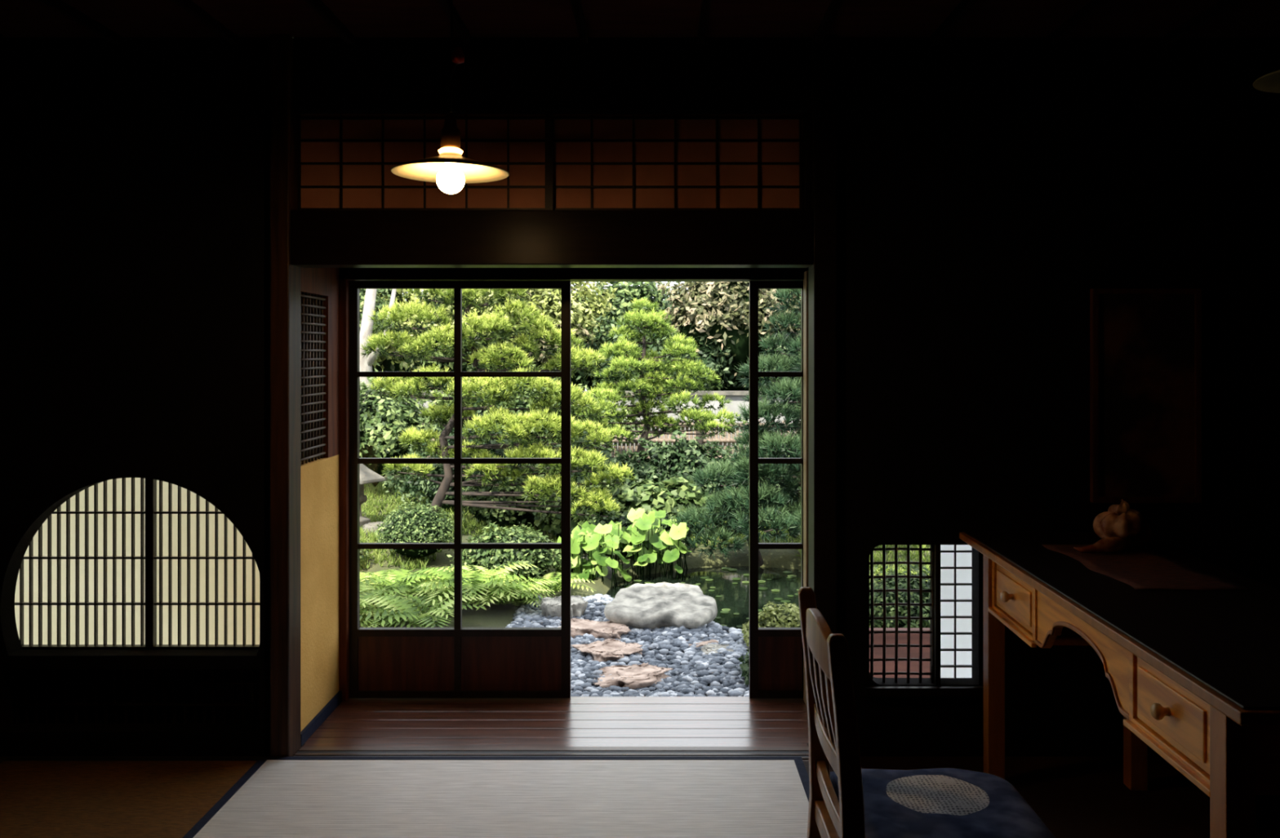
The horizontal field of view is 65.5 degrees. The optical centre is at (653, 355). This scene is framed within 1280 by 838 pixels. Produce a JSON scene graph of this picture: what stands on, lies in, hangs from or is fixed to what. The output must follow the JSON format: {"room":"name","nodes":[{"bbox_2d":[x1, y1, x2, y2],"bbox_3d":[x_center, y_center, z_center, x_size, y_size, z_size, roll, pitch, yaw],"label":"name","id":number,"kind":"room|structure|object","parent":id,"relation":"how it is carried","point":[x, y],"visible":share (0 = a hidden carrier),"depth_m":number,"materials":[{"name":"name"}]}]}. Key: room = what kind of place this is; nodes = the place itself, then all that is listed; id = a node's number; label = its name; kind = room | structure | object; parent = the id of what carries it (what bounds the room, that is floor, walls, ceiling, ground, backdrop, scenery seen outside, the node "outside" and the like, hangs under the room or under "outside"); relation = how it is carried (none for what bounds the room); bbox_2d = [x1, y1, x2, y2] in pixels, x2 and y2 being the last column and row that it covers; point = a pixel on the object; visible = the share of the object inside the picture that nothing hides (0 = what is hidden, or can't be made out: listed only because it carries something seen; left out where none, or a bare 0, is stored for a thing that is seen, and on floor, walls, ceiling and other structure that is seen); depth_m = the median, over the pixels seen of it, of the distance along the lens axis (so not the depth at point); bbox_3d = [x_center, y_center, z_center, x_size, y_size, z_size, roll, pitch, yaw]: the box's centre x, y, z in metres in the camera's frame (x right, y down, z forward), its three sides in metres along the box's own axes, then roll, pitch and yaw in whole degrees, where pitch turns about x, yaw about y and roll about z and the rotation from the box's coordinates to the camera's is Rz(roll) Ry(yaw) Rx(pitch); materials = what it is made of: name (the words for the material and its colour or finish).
{"room":"traditional dwelling","nodes":[
{"label":"traditional dwelling","id":0,"kind":"room"},
{"bbox_2d":[300,266,338,731],"bbox_3d":[-1.357,0.520,3.945,0.085,1.860,0.510,0,0,0],"label":"wall","id":1,"kind":"structure","parent":0,"point":[319,478],"depth_m":3.96,"materials":[{"name":"paint"}]},
{"bbox_2d":[300,291,326,465],"bbox_3d":[-1.331,0.087,3.870,0.016,0.655,0.320,0,0,0],"label":"lattice window","id":2,"kind":"structure","parent":1,"relation":"in","point":[313,298],"depth_m":3.87,"materials":[{"name":"brown wood"}]},
{"bbox_2d":[300,690,342,746],"bbox_3d":[-1.309,1.427,3.940,0.012,0.045,0.500,0,0,0],"label":"baseboard","id":3,"kind":"structure","parent":1,"relation":"attached to","point":[336,700],"depth_m":3.90,"materials":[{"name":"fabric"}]},
{"bbox_2d":[349,280,570,697],"bbox_3d":[-0.818,0.567,4.222,0.935,1.765,0.032,0,0,0],"label":"door","id":4,"kind":"structure","parent":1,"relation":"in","point":[457,661],"depth_m":4.21,"materials":[{"name":"brown wood"}]},
{"bbox_2d":[338,266,808,281],"bbox_3d":[-0.330,-0.364,4.235,2.140,0.092,0.130,0,0,0],"label":"door frame","id":5,"kind":"structure","parent":1,"relation":"attached to","point":[574,274],"depth_m":4.17,"materials":[{"name":"brown wood"}]},
{"bbox_2d":[749,280,803,697],"bbox_3d":[0.538,0.567,4.222,0.259,1.765,0.032,0,0,0],"label":"door","id":6,"kind":"structure","parent":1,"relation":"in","point":[775,653],"depth_m":4.21,"materials":[{"name":"brown wood"}]},
{"bbox_2d":[0,36,1279,755],"bbox_3d":[-0.500,0.150,3.640,5.800,2.600,0.080,0,0,0],"label":"wall","id":7,"kind":"structure","parent":0,"point":[985,185],"depth_m":3.60,"materials":[{"name":"paint"}]},
{"bbox_2d":[14,477,259,648],"bbox_3d":[-1.913,0.757,3.698,1.055,0.715,0.032,0,0,0],"label":"window","id":8,"kind":"structure","parent":7,"relation":"in","point":[122,562],"depth_m":3.71,"materials":[{"name":"paper"}]},
{"bbox_2d":[297,112,804,209],"bbox_3d":[-0.374,-0.705,3.638,1.852,0.364,0.055,0,0,0],"label":"transom shoji","id":9,"kind":"object","parent":7,"relation":"attached to","point":[552,161],"visible":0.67,"depth_m":3.65,"materials":[{"name":"paper"}]},
{"bbox_2d":[293,746,808,760],"bbox_3d":[-0.362,1.488,3.625,1.875,0.084,0.130,0,0,0],"label":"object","id":10,"kind":"structure","parent":7,"relation":"attached to","point":[803,751],"depth_m":3.64,"materials":[{"name":"brown wood"}]},
{"bbox_2d":[290,209,813,267],"bbox_3d":[-0.362,-0.423,3.635,1.875,0.197,0.130,0,0,0],"label":"lintel beam","id":11,"kind":"structure","parent":7,"relation":"attached to","point":[320,238],"depth_m":3.57,"materials":[{"name":"brown wood"}]},
{"bbox_2d":[864,544,983,696],"bbox_3d":[0.978,0.953,3.625,0.425,0.545,0.100,0,0,0],"label":"lattice window","id":12,"kind":"structure","parent":7,"relation":"in","point":[935,549],"depth_m":3.63,"materials":[{"name":"brown wood"}]},
{"bbox_2d":[940,544,973,678],"bbox_3d":[1.113,0.940,3.676,0.154,0.520,0.016,0,0,0],"label":"screen panel","id":13,"kind":"object","parent":7,"relation":"attached to","point":[956,567],"visible":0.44,"depth_m":3.68,"materials":[{"name":"white paper"}]},
{"bbox_2d":[1089,288,1201,502],"bbox_3d":[1.775,0.145,3.587,0.390,0.770,0.025,0,0,0],"label":"framed picture","id":14,"kind":"object","parent":7,"relation":"attached to","point":[1145,344],"visible":1,"depth_m":3.58,"materials":[{"name":"brown wood"}]},
{"bbox_2d":[0,0,1279,44],"bbox_3d":[-0.500,-1.150,1.000,5.800,0.060,5.200,0,0,0],"label":"ceiling","id":15,"kind":"structure","parent":0,"point":[111,20],"depth_m":3.38,"materials":[{"name":"brown wood"}]},
{"bbox_2d":[390,0,509,193],"bbox_3d":[-0.549,-0.794,2.700,0.316,0.712,0.316,0,0,0],"label":"pendant lamp","id":16,"kind":"object","parent":15,"relation":"hanging from","point":[450,170],"visible":1,"depth_m":2.69,"materials":[{"name":"white metal"}]},
{"bbox_2d":[1253,69,1279,93],"bbox_3d":[1.690,-0.897,2.500,0.316,0.506,0.316,0,0,0],"label":"pendant lamp","id":17,"kind":"object","parent":15,"relation":"hanging from","point":[1268,82],"visible":1,"depth_m":2.59,"materials":[{"name":"green ceramic"}]},
{"bbox_2d":[0,696,1279,837],"bbox_3d":[-0.500,1.500,1.319,5.800,0.100,5.838,0,0,0],"label":"floor","id":18,"kind":"structure","parent":0,"point":[574,721],"depth_m":3.76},
{"bbox_2d":[0,757,259,837],"bbox_3d":[-1.851,1.442,2.652,0.898,0.014,1.805,0,0,0],"label":"mat","id":19,"kind":"object","parent":18,"relation":"on","point":[40,797],"visible":0.95,"depth_m":3.25,"materials":[{"name":"wicker"}]},
{"bbox_2d":[270,34,300,755],"bbox_3d":[-1.337,0.150,3.623,0.070,2.600,0.125,0,0,0],"label":"post","id":20,"kind":"object","parent":18,"relation":"on","point":[285,277],"visible":0.91,"depth_m":3.56,"materials":[{"name":"brown wood"}]},
{"bbox_2d":[338,267,349,701],"bbox_3d":[-1.314,0.520,4.220,0.062,1.860,0.100,0,0,0],"label":"post","id":21,"kind":"object","parent":18,"relation":"on","point":[344,284],"depth_m":4.17,"materials":[{"name":"brown wood"}]},
{"bbox_2d":[182,755,809,837],"bbox_3d":[-0.435,1.442,3.095,1.930,0.014,0.930,0,0,0],"label":"mat","id":22,"kind":"object","parent":18,"relation":"on","point":[278,796],"visible":0.88,"depth_m":3.23,"materials":[{"name":"wicker"}]},
{"bbox_2d":[803,270,808,706],"bbox_3d":[0.646,0.550,4.150,0.028,1.800,0.080,0,0,0],"label":"post","id":23,"kind":"object","parent":18,"relation":"on","point":[806,273],"depth_m":4.13,"materials":[{"name":"brown wood"}]},
{"bbox_2d":[808,35,836,745],"bbox_3d":[0.618,0.150,3.635,0.081,2.600,0.130,0,0,0],"label":"post","id":24,"kind":"object","parent":18,"relation":"on","point":[822,274],"visible":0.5,"depth_m":3.57,"materials":[{"name":"brown wood"}]},
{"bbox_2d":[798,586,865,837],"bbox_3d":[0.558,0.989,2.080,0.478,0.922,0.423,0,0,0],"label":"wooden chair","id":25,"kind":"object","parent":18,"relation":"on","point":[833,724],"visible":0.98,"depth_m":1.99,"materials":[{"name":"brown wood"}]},
{"bbox_2d":[830,767,1055,837],"bbox_3d":[0.609,0.974,2.100,0.402,0.059,0.450,0,0,0],"label":"seat cushion","id":26,"kind":"object","parent":25,"relation":"on","point":[944,802],"visible":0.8,"depth_m":2.10,"materials":[{"name":"fabric"}]},
{"bbox_2d":[959,530,1279,837],"bbox_3d":[1.354,1.034,2.620,0.600,0.832,1.780,0,0,2],"label":"writing desk","id":27,"kind":"object","parent":18,"relation":"on","point":[1193,676],"visible":0.92,"depth_m":2.32,"materials":[{"name":"brown wood"}]},
{"bbox_2d":[1041,543,1249,590],"bbox_3d":[1.420,0.616,2.930,0.320,0.004,0.620,0,0,0],"label":"table runner","id":28,"kind":"object","parent":27,"relation":"on","point":[1141,568],"visible":0.9,"depth_m":2.85,"materials":[{"name":"fabric"}]},
{"bbox_2d":[1073,498,1151,552],"bbox_3d":[1.448,0.532,3.114,0.232,0.164,0.158,0,0,-40],"label":"seashell ornament","id":29,"kind":"object","parent":28,"relation":"on","point":[1122,527],"visible":1,"depth_m":3.08,"materials":[{"name":"brown"}]},
{"label":"outside","id":30,"kind":"structure","parent":0,"visible":0},
{"bbox_2d":[360,459,929,689],"bbox_3d":[0.000,1.794,13.150,24.000,0.802,17.700,0,0,0],"label":"ground","id":31,"kind":"structure","parent":30,"point":[495,615],"depth_m":8.40,"materials":[{"name":"plant"}]},
{"bbox_2d":[360,539,368,560],"bbox_3d":[-2.758,1.515,7.895,0.993,0.630,0.692,0,0,0],"label":"bush","id":32,"kind":"object","parent":31,"relation":"on","point":[362,556],"visible":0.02,"depth_m":7.96,"materials":[{"name":"green plant"}]},
{"bbox_2d":[360,463,385,528],"bbox_3d":[-2.860,1.275,9.550,0.588,0.750,0.514,0,0,0],"label":"stone lantern","id":33,"kind":"object","parent":31,"relation":"on","point":[367,475],"visible":0.24,"depth_m":9.49,"materials":[{"name":"grey stone"}]},
{"bbox_2d":[360,521,393,533],"bbox_3d":[-2.502,1.695,9.306,0.572,0.245,0.466,0,0,0],"label":"boulder","id":34,"kind":"object","parent":31,"relation":"on","point":[373,524],"visible":0.16,"depth_m":9.26,"materials":[{"name":"grey stone"}]},
{"bbox_2d":[360,288,396,402],"bbox_3d":[-3.223,0.348,11.666,0.504,2.411,0.193,0,0,15],"label":"trunk","id":35,"kind":"object","parent":31,"relation":"on","point":[366,364],"visible":0.22,"depth_m":11.64,"materials":[{"name":"plant"}]},
{"bbox_2d":[360,288,404,365],"bbox_3d":[-4.391,-0.695,14.024,1.863,1.780,1.284,0,0,0],"label":"maple tree","id":36,"kind":"object","parent":31,"relation":"on","point":[362,291],"visible":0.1,"depth_m":13.87,"materials":[{"name":"green plant"}]},
{"bbox_2d":[360,288,431,389],"bbox_3d":[-4.401,-0.320,15.448,2.505,3.316,1.956,0,0,-25],"label":"shrub","id":37,"kind":"object","parent":31,"relation":"on","point":[387,364],"visible":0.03,"depth_m":15.02,"materials":[{"name":"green plant"}]},
{"bbox_2d":[395,288,528,390],"bbox_3d":[-3.117,-0.107,15.703,2.407,2.974,2.040,0,0,0],"label":"shrub","id":38,"kind":"object","parent":31,"relation":"on","point":[423,363],"visible":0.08,"depth_m":15.09,"materials":[{"name":"green plant"}]},
{"bbox_2d":[382,409,554,511],"bbox_3d":[-1.771,1.252,10.408,2.049,1.431,0.960,0,0,0],"label":"bush","id":39,"kind":"object","parent":31,"relation":"on","point":[430,488],"visible":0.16,"depth_m":10.22,"materials":[{"name":"green plant"}]},
{"bbox_2d":[360,562,596,626],"bbox_3d":[-0.790,1.677,6.935,4.240,0.289,1.785,0,0,0],"label":"fern","id":40,"kind":"object","parent":31,"relation":"on","point":[402,596],"visible":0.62,"depth_m":6.93,"materials":[{"name":"green plant"}]},
{"bbox_2d":[447,522,571,582],"bbox_3d":[-1.140,1.606,7.959,0.993,0.574,0.606,0,0,3],"label":"bush","id":41,"kind":"object","parent":31,"relation":"on","point":[488,558],"visible":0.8,"depth_m":7.81,"materials":[{"name":"green plant"}]},
{"bbox_2d":[403,281,617,347],"bbox_3d":[-2.007,-0.659,14.342,3.002,1.617,1.648,0,0,0],"label":"foliage","id":42,"kind":"object","parent":31,"relation":"on","point":[580,314],"visible":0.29,"depth_m":14.05,"materials":[{"name":"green plant"}]},
{"bbox_2d":[453,463,577,529],"bbox_3d":[-1.338,1.397,9.730,1.257,0.790,0.677,0,0,0],"label":"bush","id":43,"kind":"object","parent":31,"relation":"on","point":[504,517],"visible":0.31,"depth_m":9.59,"materials":[{"name":"green plant"}]},
{"bbox_2d":[415,361,663,456],"bbox_3d":[-1.646,0.789,12.177,3.460,1.426,0.959,0,0,0],"label":"bush","id":44,"kind":"object","parent":31,"relation":"on","point":[519,404],"visible":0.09,"depth_m":12.01,"materials":[{"name":"green plant"}]},
{"bbox_2d":[501,281,607,390],"bbox_3d":[-1.817,-0.124,16.428,2.789,3.141,2.074,0,0,-8],"label":"shrub","id":45,"kind":"object","parent":31,"relation":"on","point":[541,359],"visible":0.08,"depth_m":15.75,"materials":[{"name":"green plant"}]},
{"bbox_2d":[540,595,587,617],"bbox_3d":[-0.616,1.873,6.939,0.331,0.352,0.314,0,0,0],"label":"boulder","id":46,"kind":"object","parent":31,"relation":"on","point":[552,606],"visible":0.43,"depth_m":6.86,"materials":[{"name":"grey stone"}]},
{"bbox_2d":[532,479,628,537],"bbox_3d":[-0.648,1.509,9.344,0.980,0.687,0.534,0,0,0],"label":"shrub","id":47,"kind":"object","parent":31,"relation":"on","point":[551,522],"visible":0.3,"depth_m":9.22,"materials":[{"name":"green plant"}]},
{"bbox_2d":[526,431,641,492],"bbox_3d":[-0.737,1.306,10.208,1.656,1.161,0.822,0,0,0],"label":"bush","id":48,"kind":"object","parent":31,"relation":"on","point":[603,451],"visible":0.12,"depth_m":10.03,"materials":[{"name":"green plant"}]},
{"bbox_2d":[374,390,800,455],"bbox_3d":[-0.500,1.015,13.360,9.000,1.070,0.240,0,0,0],"label":"wall","id":49,"kind":"structure","parent":31,"relation":"on","point":[734,396],"depth_m":13.30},
{"bbox_2d":[581,555,614,579],"bbox_3d":[-0.570,1.827,8.314,0.473,0.276,0.429,0,0,-18],"label":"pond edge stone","id":50,"kind":"object","parent":31,"relation":"on","point":[609,575],"visible":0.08,"depth_m":8.20,"materials":[{"name":"grey stone"}]},
{"bbox_2d":[570,617,631,639],"bbox_3d":[-0.400,1.866,6.494,0.528,0.219,0.385,0,0,0],"label":"stepping stone","id":51,"kind":"object","parent":31,"relation":"on","point":[606,629],"visible":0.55,"depth_m":6.43,"materials":[{"name":"brown stone"}]},
{"bbox_2d":[570,638,643,662],"bbox_3d":[-0.248,1.864,6.055,0.445,0.207,0.427,0,0,-37],"label":"stepping stone","id":52,"kind":"object","parent":31,"relation":"on","point":[606,650],"visible":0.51,"depth_m":5.99,"materials":[{"name":"brown stone"}]},
{"bbox_2d":[420,413,799,462],"bbox_3d":[0.198,1.150,12.950,10.437,0.800,0.149,0,0,0],"label":"bamboo fence","id":53,"kind":"object","parent":31,"relation":"on","point":[724,440],"visible":0.02,"depth_m":12.98,"materials":[{"name":"brown wood"}]},
{"bbox_2d":[556,281,679,390],"bbox_3d":[-0.458,-0.292,16.250,2.707,2.988,1.968,0,0,10],"label":"shrub","id":54,"kind":"object","parent":31,"relation":"on","point":[624,294],"visible":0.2,"depth_m":15.79,"materials":[{"name":"green plant"}]},
{"bbox_2d":[555,507,691,591],"bbox_3d":[-0.234,1.644,8.382,1.119,0.654,1.066,0,0,0],"label":"plants","id":55,"kind":"object","parent":31,"relation":"on","point":[663,546],"visible":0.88,"depth_m":8.32,"materials":[{"name":"green plant"}]},
{"bbox_2d":[505,593,749,696],"bbox_3d":[-0.122,1.812,6.046,3.020,0.135,2.677,0,0,0],"label":"river pebbles","id":56,"kind":"object","parent":31,"relation":"on","point":[692,671],"visible":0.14,"depth_m":5.89,"materials":[{"name":"grey gravel"}]},
{"bbox_2d":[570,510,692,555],"bbox_3d":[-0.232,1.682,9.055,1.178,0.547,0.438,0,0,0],"label":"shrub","id":57,"kind":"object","parent":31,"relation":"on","point":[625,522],"visible":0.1,"depth_m":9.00,"materials":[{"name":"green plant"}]},
{"bbox_2d":[593,662,672,689],"bbox_3d":[-0.132,1.864,5.552,0.524,0.209,0.397,0,0,-27],"label":"stepping stone","id":58,"kind":"object","parent":31,"relation":"on","point":[633,676],"visible":0.55,"depth_m":5.51,"materials":[{"name":"stone"}]},
{"bbox_2d":[360,476,929,627],"bbox_3d":[0.490,1.794,8.245,8.158,0.852,6.666,0,0,0],"label":"hedge","id":59,"kind":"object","parent":31,"relation":"on","point":[372,537],"depth_m":9.28,"materials":[{"name":"green plant"}]},
{"bbox_2d":[360,368,435,488],"bbox_3d":[-2.977,0.797,10.963,1.224,1.328,1.304,0,0,-32],"label":"bush","id":60,"kind":"object","parent":59,"relation":"on","point":[382,420],"visible":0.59,"depth_m":10.67,"materials":[{"name":"green plant"}]},
{"bbox_2d":[374,501,453,562],"bbox_3d":[-1.919,1.437,8.149,0.671,0.476,0.659,0,0,0],"label":"bush","id":61,"kind":"object","parent":59,"relation":"on","point":[423,525],"visible":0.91,"depth_m":7.99,"materials":[{"name":"green plant"}]},
{"bbox_2d":[360,288,636,522],"bbox_3d":[-1.412,0.316,8.985,2.545,2.793,1.137,0,0,0],"label":"pine tree","id":62,"kind":"object","parent":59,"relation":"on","point":[494,385],"visible":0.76,"depth_m":8.87,"materials":[{"name":"green plant"}]},
{"bbox_2d":[697,288,800,542],"bbox_3d":[1.370,0.441,8.593,2.149,2.629,1.670,0,0,11],"label":"pine tree","id":63,"kind":"object","parent":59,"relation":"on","point":[784,389],"visible":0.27,"depth_m":8.46,"materials":[{"name":"green plant"}]},
{"bbox_2d":[571,297,746,462],"bbox_3d":[0.076,0.446,10.927,1.900,2.219,1.586,0,0,15],"label":"pine tree","id":64,"kind":"object","parent":31,"relation":"on","point":[648,389],"visible":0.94,"depth_m":10.86,"materials":[{"name":"green plant"}]},
{"bbox_2d":[604,581,717,629],"bbox_3d":[0.087,1.750,6.814,0.742,0.256,0.716,0,0,16],"label":"flat boulder","id":65,"kind":"object","parent":31,"relation":"on","point":[639,606],"visible":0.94,"depth_m":6.65,"materials":[{"name":"grey stone"}]},
{"bbox_2d":[606,475,718,534],"bbox_3d":[0.067,1.523,9.539,1.268,0.728,0.646,0,0,0],"label":"shrub","id":66,"kind":"object","parent":31,"relation":"on","point":[672,497],"visible":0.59,"depth_m":9.40,"materials":[{"name":"green plant"}]},
{"bbox_2d":[574,303,763,390],"bbox_3d":[0.258,0.022,14.279,2.760,1.648,1.200,0,0,-4],"label":"tree","id":67,"kind":"object","parent":31,"relation":"on","point":[705,353],"visible":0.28,"depth_m":14.08,"materials":[{"name":"green plant"}]},
{"bbox_2d":[616,429,749,497],"bbox_3d":[0.324,1.298,10.207,1.576,1.083,0.792,0,0,6],"label":"bush","id":68,"kind":"object","parent":31,"relation":"on","point":[679,460],"visible":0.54,"depth_m":10.04,"materials":[{"name":"green plant"}]},
{"bbox_2d":[685,639,718,647],"bbox_3d":[0.238,1.884,6.194,0.462,0.215,0.206,0,0,0],"label":"pond edge stone","id":69,"kind":"object","parent":31,"relation":"on","point":[703,642],"visible":0.18,"depth_m":6.18,"materials":[{"name":"beige stone"}]},
{"bbox_2d":[605,565,800,629],"bbox_3d":[0.750,1.880,7.675,2.536,0.001,2.500,0,0,0],"label":"pond water","id":70,"kind":"structure","parent":31,"relation":"in","point":[734,597],"depth_m":8.12,"materials":[{"name":"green liquid"}]},
{"bbox_2d":[634,566,800,626],"bbox_3d":[0.759,1.873,7.768,2.085,0.002,2.077,0,0,0],"label":"lily pads","id":71,"kind":"object","parent":70,"relation":"on","point":[724,610],"visible":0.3,"depth_m":8.14,"materials":[{"name":"green plant"}]},
{"bbox_2d":[652,281,767,390],"bbox_3d":[0.970,-0.188,16.088,2.293,2.902,2.371,0,0,-42],"label":"shrub","id":72,"kind":"object","parent":31,"relation":"on","point":[731,387],"visible":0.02,"depth_m":15.57,"materials":[{"name":"green plant"}]},
{"bbox_2d":[700,643,748,657],"bbox_3d":[0.447,1.858,6.011,0.366,0.193,0.230,0,0,0],"label":"stepping stone","id":73,"kind":"object","parent":31,"relation":"on","point":[707,648],"visible":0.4,"depth_m":6.02,"materials":[{"name":"grey stone"}]},
{"bbox_2d":[649,281,800,376],"bbox_3d":[1.059,-0.657,14.277,2.278,1.901,1.336,0,0,-5],"label":"tree","id":74,"kind":"object","parent":31,"relation":"on","point":[721,309],"visible":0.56,"depth_m":13.91,"materials":[{"name":"green plant"}]},
{"bbox_2d":[670,429,800,566],"bbox_3d":[0.724,1.277,8.738,1.215,1.279,1.113,0,0,0],"label":"pine tree","id":75,"kind":"object","parent":31,"relation":"on","point":[724,533],"visible":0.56,"depth_m":8.59,"materials":[{"name":"green plant"}]},
{"bbox_2d":[737,645,749,684],"bbox_3d":[0.708,1.733,5.551,0.459,0.378,0.463,0,0,0],"label":"bush","id":76,"kind":"object","parent":31,"relation":"on","point":[744,667],"visible":0.09,"depth_m":5.50,"materials":[{"name":"green plant"}]},
{"bbox_2d":[737,296,800,387],"bbox_3d":[2.366,-0.273,15.966,2.630,3.266,2.194,0,0,0],"label":"shrub","id":77,"kind":"object","parent":31,"relation":"on","point":[740,385],"visible":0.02,"depth_m":15.63,"materials":[{"name":"green plant"}]},
{"bbox_2d":[740,600,800,646],"bbox_3d":[0.810,1.735,6.142,0.538,0.419,0.458,0,0,0],"label":"bush","id":78,"kind":"object","parent":31,"relation":"on","point":[778,619],"visible":0.27,"depth_m":6.09,"materials":[{"name":"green plant"}]},
{"bbox_2d":[746,431,800,507],"bbox_3d":[1.825,1.329,10.569,1.895,1.278,1.232,0,0,0],"label":"bush","id":79,"kind":"object","parent":31,"relation":"on","point":[798,487],"visible":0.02,"depth_m":10.36,"materials":[{"name":"green plant"}]},
{"bbox_2d":[758,304,800,388],"bbox_3d":[2.563,0.258,14.326,2.358,2.736,1.274,0,0,-6],"label":"tree","id":80,"kind":"object","parent":31,"relation":"on","point":[775,378],"visible":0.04,"depth_m":14.09,"materials":[{"name":"green plant"}]},
{"bbox_2d":[869,557,929,627],"bbox_3d":[1.692,1.669,6.608,0.944,0.655,0.792,0,0,0],"label":"bush","id":81,"kind":"object","parent":31,"relation":"on","point":[890,582],"visible":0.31,"depth_m":6.39,"materials":[{"name":"green plant"}]},
{"bbox_2d":[869,627,929,677],"bbox_3d":[1.600,1.558,4.420,1.600,0.685,0.040,0,0,0],"label":"wooden fence","id":82,"kind":"object","parent":31,"relation":"on","point":[902,637],"visible":0.02,"depth_m":4.40,"materials":[{"name":"brown wood"}]}
]}

